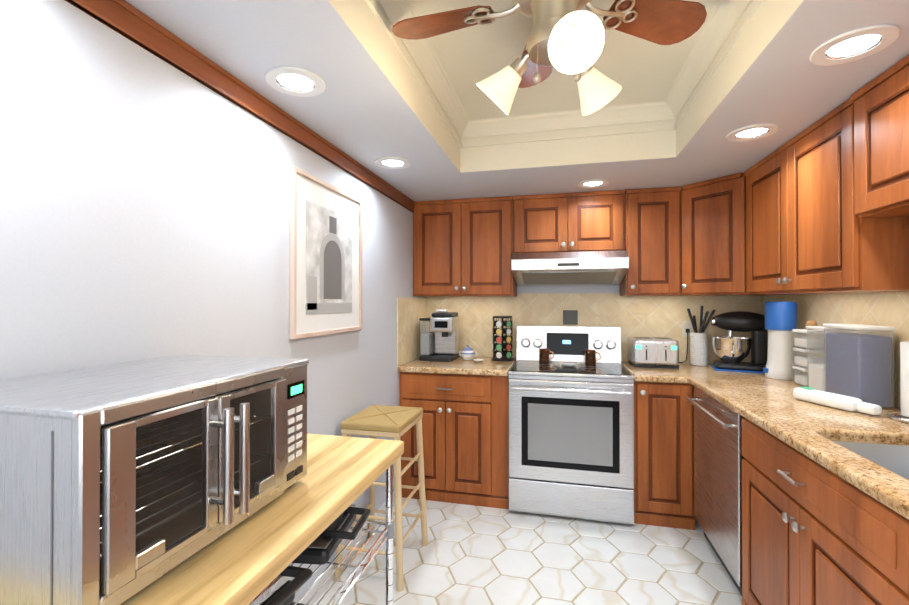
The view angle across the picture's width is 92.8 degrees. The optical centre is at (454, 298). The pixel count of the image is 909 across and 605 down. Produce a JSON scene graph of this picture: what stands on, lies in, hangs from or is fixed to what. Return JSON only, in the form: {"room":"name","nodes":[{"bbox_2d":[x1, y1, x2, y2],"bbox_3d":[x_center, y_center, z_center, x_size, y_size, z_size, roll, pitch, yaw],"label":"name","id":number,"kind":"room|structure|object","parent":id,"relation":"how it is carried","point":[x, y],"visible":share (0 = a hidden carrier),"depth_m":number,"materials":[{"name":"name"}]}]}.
{"room":"kitchen","nodes":[
{"label":"kitchen","id":0,"kind":"room"},
{"bbox_2d":[0,0,424,601],"bbox_3d":[-0.842,0.071,1.348,0.100,2.600,4.900,0,0,14],"label":"wall","id":1,"kind":"structure","parent":0,"point":[144,204],"depth_m":1.18,"materials":[{"name":"paint"}]},
{"bbox_2d":[65,0,414,212],"bbox_3d":[-0.820,-0.713,1.181,0.022,0.081,4.375,0,0,14],"label":"trim","id":2,"kind":"structure","parent":1,"relation":"attached to","point":[127,20],"depth_m":1.39,"materials":[{"name":"brown wood"}]},
{"bbox_2d":[289,165,362,339],"bbox_3d":[-0.597,-0.189,2.101,0.022,0.720,0.645,0,0,14],"label":"picture frame","id":3,"kind":"object","parent":1,"relation":"attached to","point":[325,273],"visible":1,"depth_m":2.03,"materials":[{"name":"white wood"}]},
{"bbox_2d":[298,492,394,604],"bbox_3d":[-0.859,1.326,1.026,0.014,0.085,4.080,0,0,14],"label":"baseboard","id":4,"kind":"structure","parent":1,"relation":"attached to","point":[309,594],"depth_m":2.10,"materials":[{"name":"white"}]},
{"bbox_2d":[397,297,428,365],"bbox_3d":[-0.318,0.214,3.292,0.007,0.508,0.635,0,0,14],"label":"backsplash","id":5,"kind":"structure","parent":1,"relation":"attached to","point":[409,310],"depth_m":3.23,"materials":[{"name":"tile"}]},
{"bbox_2d":[125,0,908,201],"bbox_3d":[0.414,-0.943,1.053,2.483,0.376,4.700,0,0,14],"label":"ceiling","id":6,"kind":"structure","parent":0,"point":[369,105],"depth_m":1.74,"materials":[{"name":"paint"}]},
{"bbox_2d":[264,66,325,96],"bbox_3d":[-0.550,-0.748,1.499,0.200,0.008,0.200,0,0,14],"label":"recessed light","id":7,"kind":"object","parent":6,"relation":"in","point":[304,82],"visible":1,"depth_m":1.49,"materials":[{"name":"white"}]},
{"bbox_2d":[374,157,410,168],"bbox_3d":[-0.339,-0.743,2.374,0.200,0.008,0.200,0,0,14],"label":"recessed light","id":8,"kind":"object","parent":6,"relation":"in","point":[395,163],"visible":1,"depth_m":2.37,"materials":[{"name":"white glass"}]},
{"bbox_2d":[392,0,706,115],"bbox_3d":[0.267,-0.800,1.276,0.978,0.459,0.991,0,0,14],"label":"ceiling fan","id":9,"kind":"object","parent":6,"relation":"hanging from","point":[566,36],"visible":1,"depth_m":1.30,"materials":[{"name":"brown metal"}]},
{"bbox_2d":[376,0,751,138],"bbox_3d":[0.318,-0.992,1.246,1.168,0.075,2.426,0,0,14],"label":"molding","id":10,"kind":"structure","parent":6,"relation":"attached to","point":[724,18],"depth_m":2.09,"materials":[{"name":"paint"}]},
{"bbox_2d":[366,0,763,147],"bbox_3d":[0.318,-0.910,1.245,1.168,0.020,2.426,0,0,14],"label":"bead","id":11,"kind":"object","parent":6,"relation":"attached to","point":[756,5],"visible":1,"depth_m":1.93,"materials":[{"name":"paint"}]},
{"bbox_2d":[577,179,608,187],"bbox_3d":[0.892,-0.740,2.788,0.200,0.008,0.200,0,0,14],"label":"recessed light","id":12,"kind":"object","parent":6,"relation":"in","point":[593,183],"visible":1,"depth_m":2.77,"materials":[{"name":"white glass"}]},
{"bbox_2d":[726,123,778,141],"bbox_3d":[1.338,-0.745,1.950,0.200,0.008,0.200,0,0,14],"label":"recessed light","id":13,"kind":"object","parent":6,"relation":"in","point":[756,131],"visible":1,"depth_m":1.94,"materials":[{"name":"white glass"}]},
{"bbox_2d":[809,24,900,65],"bbox_3d":[1.184,-0.750,1.288,0.200,0.008,0.200,0,0,14],"label":"recessed light","id":14,"kind":"object","parent":6,"relation":"in","point":[864,39],"visible":0.98,"depth_m":1.28,"materials":[{"name":"white"}]},
{"bbox_2d":[314,497,742,604],"bbox_3d":[0.431,1.392,1.029,2.720,0.054,4.909,0,0,14],"label":"floor","id":15,"kind":"structure","parent":0,"point":[473,555],"depth_m":2.24,"materials":[{"name":"tile"}]},
{"bbox_2d":[120,433,403,604],"bbox_3d":[-0.561,0.918,1.018,0.573,0.898,1.000,0,0,14],"label":"kitchen cart","id":16,"kind":"object","parent":15,"relation":"on","point":[249,560],"visible":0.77,"depth_m":0.93,"materials":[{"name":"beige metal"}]},
{"bbox_2d":[0,355,308,604],"bbox_3d":[-0.606,0.310,0.889,0.462,0.314,0.557,0,0,14],"label":"toaster oven","id":17,"kind":"object","parent":16,"relation":"on","point":[120,483],"visible":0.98,"depth_m":0.70,"materials":[{"name":"silver metal"}]},
{"bbox_2d":[249,565,312,604],"bbox_3d":[-0.551,0.655,0.952,0.411,0.136,0.280,0,0,20],"label":"press","id":18,"kind":"object","parent":16,"relation":"on","point":[281,588],"visible":0.17,"depth_m":0.96,"materials":[{"name":"black plastic"}]},
{"bbox_2d":[292,504,370,564],"bbox_3d":[-0.460,0.669,1.308,0.380,0.113,0.260,0,0,6],"label":"baking tray","id":19,"kind":"object","parent":16,"relation":"on","point":[321,548],"visible":0.33,"depth_m":1.22,"materials":[{"name":"black plastic"}]},
{"bbox_2d":[334,404,427,591],"bbox_3d":[-0.368,0.988,2.273,0.358,0.776,0.423,0,0,14],"label":"bar stool","id":20,"kind":"object","parent":15,"relation":"on","point":[373,421],"visible":0.83,"depth_m":2.15,"materials":[{"name":"brown wood"}]},
{"bbox_2d":[399,372,508,508],"bbox_3d":[0.049,0.946,3.196,0.761,0.874,0.659,0,0,14],"label":"base cabinet","id":21,"kind":"object","parent":15,"relation":"on","point":[465,426],"visible":0.92,"depth_m":2.90,"materials":[{"name":"brown wood"}]},
{"bbox_2d":[398,357,515,375],"bbox_3d":[0.051,0.488,3.208,0.759,0.040,0.638,0,0,14],"label":"countertop","id":22,"kind":"structure","parent":21,"relation":"on","point":[488,367],"depth_m":2.98,"materials":[{"name":"stone"}]},
{"bbox_2d":[419,310,459,361],"bbox_3d":[-0.116,0.276,3.364,0.262,0.385,0.292,0,0,14],"label":"coffee maker","id":23,"kind":"object","parent":22,"relation":"on","point":[440,340],"visible":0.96,"depth_m":3.29,"materials":[{"name":"silver plastic"}]},
{"bbox_2d":[459,345,476,359],"bbox_3d":[0.104,0.412,3.330,0.146,0.112,0.109,0,0,14],"label":"sugar bowl","id":24,"kind":"object","parent":22,"relation":"on","point":[467,352],"visible":1,"depth_m":3.29,"materials":[{"name":"white ceramic"}]},
{"bbox_2d":[491,316,513,361],"bbox_3d":[0.366,0.300,3.309,0.170,0.335,0.170,0,0,14],"label":"spice rack","id":25,"kind":"object","parent":22,"relation":"on","point":[497,355],"visible":1,"depth_m":3.26,"materials":[{"name":"black plastic"}]},
{"bbox_2d":[508,325,633,524],"bbox_3d":[0.778,0.793,2.961,0.756,1.174,0.727,0,0,14],"label":"range","id":26,"kind":"object","parent":15,"relation":"on","point":[571,442],"visible":0.96,"depth_m":2.68,"materials":[{"name":"silver metal"}]},
{"bbox_2d":[539,348,553,363],"bbox_3d":[0.663,0.413,3.123,0.108,0.100,0.076,0,0,14],"label":"copper mug","id":27,"kind":"object","parent":26,"relation":"on","point":[544,356],"visible":0.98,"depth_m":3.10,"materials":[{"name":"brown"}]},
{"bbox_2d":[561,363,576,366],"bbox_3d":[0.782,0.454,2.961,0.108,0.016,0.108,0,0,14],"label":"spoon rest","id":28,"kind":"object","parent":26,"relation":"on","point":[569,364],"visible":1,"depth_m":2.97,"materials":[{"name":"white ceramic"}]},
{"bbox_2d":[585,350,600,364],"bbox_3d":[0.973,0.413,3.044,0.108,0.100,0.076,0,0,14],"label":"copper mug","id":29,"kind":"object","parent":26,"relation":"on","point":[590,357],"visible":1,"depth_m":3.02,"materials":[{"name":"brown"}]},
{"bbox_2d":[633,381,694,529],"bbox_3d":[1.331,0.944,2.890,0.341,0.874,0.654,0,0,14],"label":"base cabinet","id":30,"kind":"object","parent":15,"relation":"on","point":[663,454],"visible":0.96,"depth_m":2.61,"materials":[{"name":"brown wood"}]},
{"bbox_2d":[621,361,685,383],"bbox_3d":[1.315,0.486,2.903,0.303,0.040,0.638,0,0,14],"label":"countertop","id":31,"kind":"structure","parent":30,"relation":"on","point":[641,374],"depth_m":2.65,"materials":[{"name":"stone"}]},
{"bbox_2d":[628,329,689,368],"bbox_3d":[1.455,0.341,3.029,0.428,0.250,0.320,0,0,14],"label":"toaster","id":32,"kind":"object","parent":31,"relation":"on","point":[653,352],"visible":1,"depth_m":2.92,"materials":[{"name":"silver metal"}]},
{"bbox_2d":[685,386,743,596],"bbox_3d":[1.603,0.941,2.156,0.673,0.871,0.645,0,0,14],"label":"dishwasher","id":33,"kind":"object","parent":15,"relation":"on","point":[718,457],"visible":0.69,"depth_m":2.13,"materials":[{"name":"silver metal"}]},
{"bbox_2d":[742,418,901,604],"bbox_3d":[1.438,0.934,1.353,0.630,0.874,0.982,0,0,14],"label":"base cabinet","id":34,"kind":"object","parent":15,"relation":"on","point":[814,533],"depth_m":1.37,"materials":[{"name":"brown wood"}]},
{"bbox_2d":[674,363,908,519],"bbox_3d":[1.335,0.474,0.980,0.638,0.040,4.368,0,0,14],"label":"countertop","id":35,"kind":"structure","parent":34,"relation":"on","point":[778,410],"depth_m":1.58,"materials":[{"name":"stone"}]},
{"bbox_2d":[687,306,715,365],"bbox_3d":[1.742,0.257,3.055,0.192,0.418,0.112,0,0,14],"label":"utensil holder","id":36,"kind":"object","parent":35,"relation":"on","point":[698,348],"visible":1,"depth_m":3.02,"materials":[{"name":"white ceramic"}]},
{"bbox_2d":[711,311,767,372],"bbox_3d":[1.879,0.274,2.840,0.360,0.382,0.290,0,0,14],"label":"stand mixer","id":37,"kind":"object","parent":35,"relation":"on","point":[731,351],"visible":0.94,"depth_m":2.78,"materials":[{"name":"black plastic"}]},
{"bbox_2d":[763,301,796,379],"bbox_3d":[1.903,0.239,2.533,0.163,0.448,0.156,0,0,14],"label":"dispenser","id":38,"kind":"object","parent":35,"relation":"on","point":[780,320],"visible":0.88,"depth_m":2.48,"materials":[{"name":"white plastic"}]},
{"bbox_2d":[792,320,815,384],"bbox_3d":[1.891,0.287,2.294,0.124,0.348,0.124,0,0,14],"label":"storage container","id":39,"kind":"object","parent":35,"relation":"on","point":[797,340],"depth_m":2.33,"materials":[{"name":"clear plastic"}]},
{"bbox_2d":[800,324,815,389],"bbox_3d":[1.854,0.300,2.143,0.134,0.321,0.144,0,0,14],"label":"storage container","id":40,"kind":"object","parent":35,"relation":"on","point":[807,363],"depth_m":2.25,"materials":[{"name":"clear plastic"}]},
{"bbox_2d":[793,387,881,414],"bbox_3d":[1.607,0.428,1.832,0.070,0.060,0.330,0,0,-10],"label":"rolling pin","id":41,"kind":"object","parent":35,"relation":"on","point":[834,400],"visible":1,"depth_m":1.80,"materials":[{"name":"white plastic"}]},
{"bbox_2d":[816,322,894,407],"bbox_3d":[1.793,0.288,1.932,0.134,0.341,0.254,0,0,14],"label":"storage container","id":42,"kind":"object","parent":35,"relation":"on","point":[856,365],"depth_m":1.85,"materials":[{"name":"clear plastic"}]},
{"bbox_2d":[833,441,908,479],"bbox_3d":[1.351,0.596,1.074,0.464,0.200,0.904,0,0,14],"label":"sink","id":43,"kind":"object","parent":35,"relation":"in","point":[894,458],"depth_m":1.48,"materials":[{"name":"silver metal"}]},
{"bbox_2d":[886,342,908,422],"bbox_3d":[1.730,0.273,1.628,0.154,0.368,0.154,0,0,14],"label":"paper towel holder","id":44,"kind":"object","parent":35,"relation":"on","point":[902,415],"visible":1,"depth_m":1.63,"materials":[{"name":"white paper"}]},
{"bbox_2d":[902,516,908,604],"bbox_3d":[1.208,0.928,0.399,0.630,0.874,0.980,0,0,14],"label":"base cabinet","id":45,"kind":"object","parent":15,"relation":"on","point":[905,522],"depth_m":0.99,"materials":[{"name":"brown wood"}]},
{"bbox_2d":[460,285,627,361],"bbox_3d":[0.976,0.084,3.380,2.483,2.600,0.100,0,0,14],"label":"wall","id":46,"kind":"structure","parent":0,"point":[562,289],"depth_m":3.35,"materials":[{"name":"paint"}]},
{"bbox_2d":[413,196,516,296],"bbox_3d":[0.084,-0.379,3.348,0.762,0.717,0.364,0,0,14],"label":"upper cabinet","id":47,"kind":"object","parent":46,"relation":"attached to","point":[463,247],"visible":0.98,"depth_m":3.20,"materials":[{"name":"brown wood"}]},
{"bbox_2d":[513,190,624,252],"bbox_3d":[0.826,-0.530,3.171,0.756,0.416,0.364,0,0,14],"label":"upper cabinet","id":48,"kind":"object","parent":46,"relation":"attached to","point":[575,222],"visible":1,"depth_m":3.02,"materials":[{"name":"brown wood"}]},
{"bbox_2d":[511,251,628,285],"bbox_3d":[0.811,-0.212,3.105,0.752,0.215,0.492,0,0,14],"label":"range hood","id":49,"kind":"object","parent":48,"relation":"attached to","point":[576,268],"visible":0.98,"depth_m":2.93,"materials":[{"name":"silver metal"}]},
{"bbox_2d":[429,293,760,363],"bbox_3d":[0.951,0.214,3.325,2.460,0.508,0.016,0,0,14],"label":"backsplash","id":50,"kind":"structure","parent":46,"relation":"attached to","point":[648,316],"depth_m":3.29,"materials":[{"name":"tile"}]},
{"bbox_2d":[682,321,691,336],"bbox_3d":[1.689,0.220,3.143,0.070,0.115,0.006,0,0,14],"label":"electrical outlet","id":51,"kind":"object","parent":50,"relation":"attached to","point":[686,325],"visible":0.79,"depth_m":3.14,"materials":[{"name":"beige plastic"}]},
{"bbox_2d":[619,187,680,295],"bbox_3d":[1.364,-0.381,3.040,0.343,0.717,0.364,0,0,14],"label":"upper cabinet","id":52,"kind":"object","parent":46,"relation":"attached to","point":[652,233],"visible":1,"depth_m":2.90,"materials":[{"name":"brown wood"}]},
{"bbox_2d":[676,173,798,295],"bbox_3d":[1.790,-0.382,2.816,0.614,0.717,0.600,0,0,14],"label":"upper cabinet","id":53,"kind":"object","parent":46,"relation":"attached to","point":[713,235],"visible":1,"depth_m":2.67,"materials":[{"name":"brown wood"}]},
{"bbox_3d":[1.669,0.067,0.744,0.100,2.600,4.900,0,0,14],"label":"wall","id":54,"kind":"structure","parent":0,"visible":0},
{"bbox_2d":[744,98,908,293],"bbox_3d":[1.728,-0.387,2.025,0.364,0.717,0.963,0,0,14],"label":"upper cabinet","id":55,"kind":"object","parent":54,"relation":"attached to","point":[808,231],"visible":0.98,"depth_m":1.82,"materials":[{"name":"brown wood"}]},
{"bbox_2d":[761,291,908,407],"bbox_3d":[1.652,0.198,0.901,0.007,0.508,4.400,0,0,14],"label":"backsplash","id":56,"kind":"structure","parent":54,"relation":"attached to","point":[890,309],"depth_m":2.05,"materials":[{"name":"tile"}]},
{"bbox_2d":[850,55,908,217],"bbox_3d":[1.384,-0.528,0.622,0.376,0.454,1.921,0,0,14],"label":"upper cabinet","id":57,"kind":"object","parent":54,"relation":"attached to","point":[881,145],"visible":1,"depth_m":1.45,"materials":[{"name":"brown wood"}]}
]}

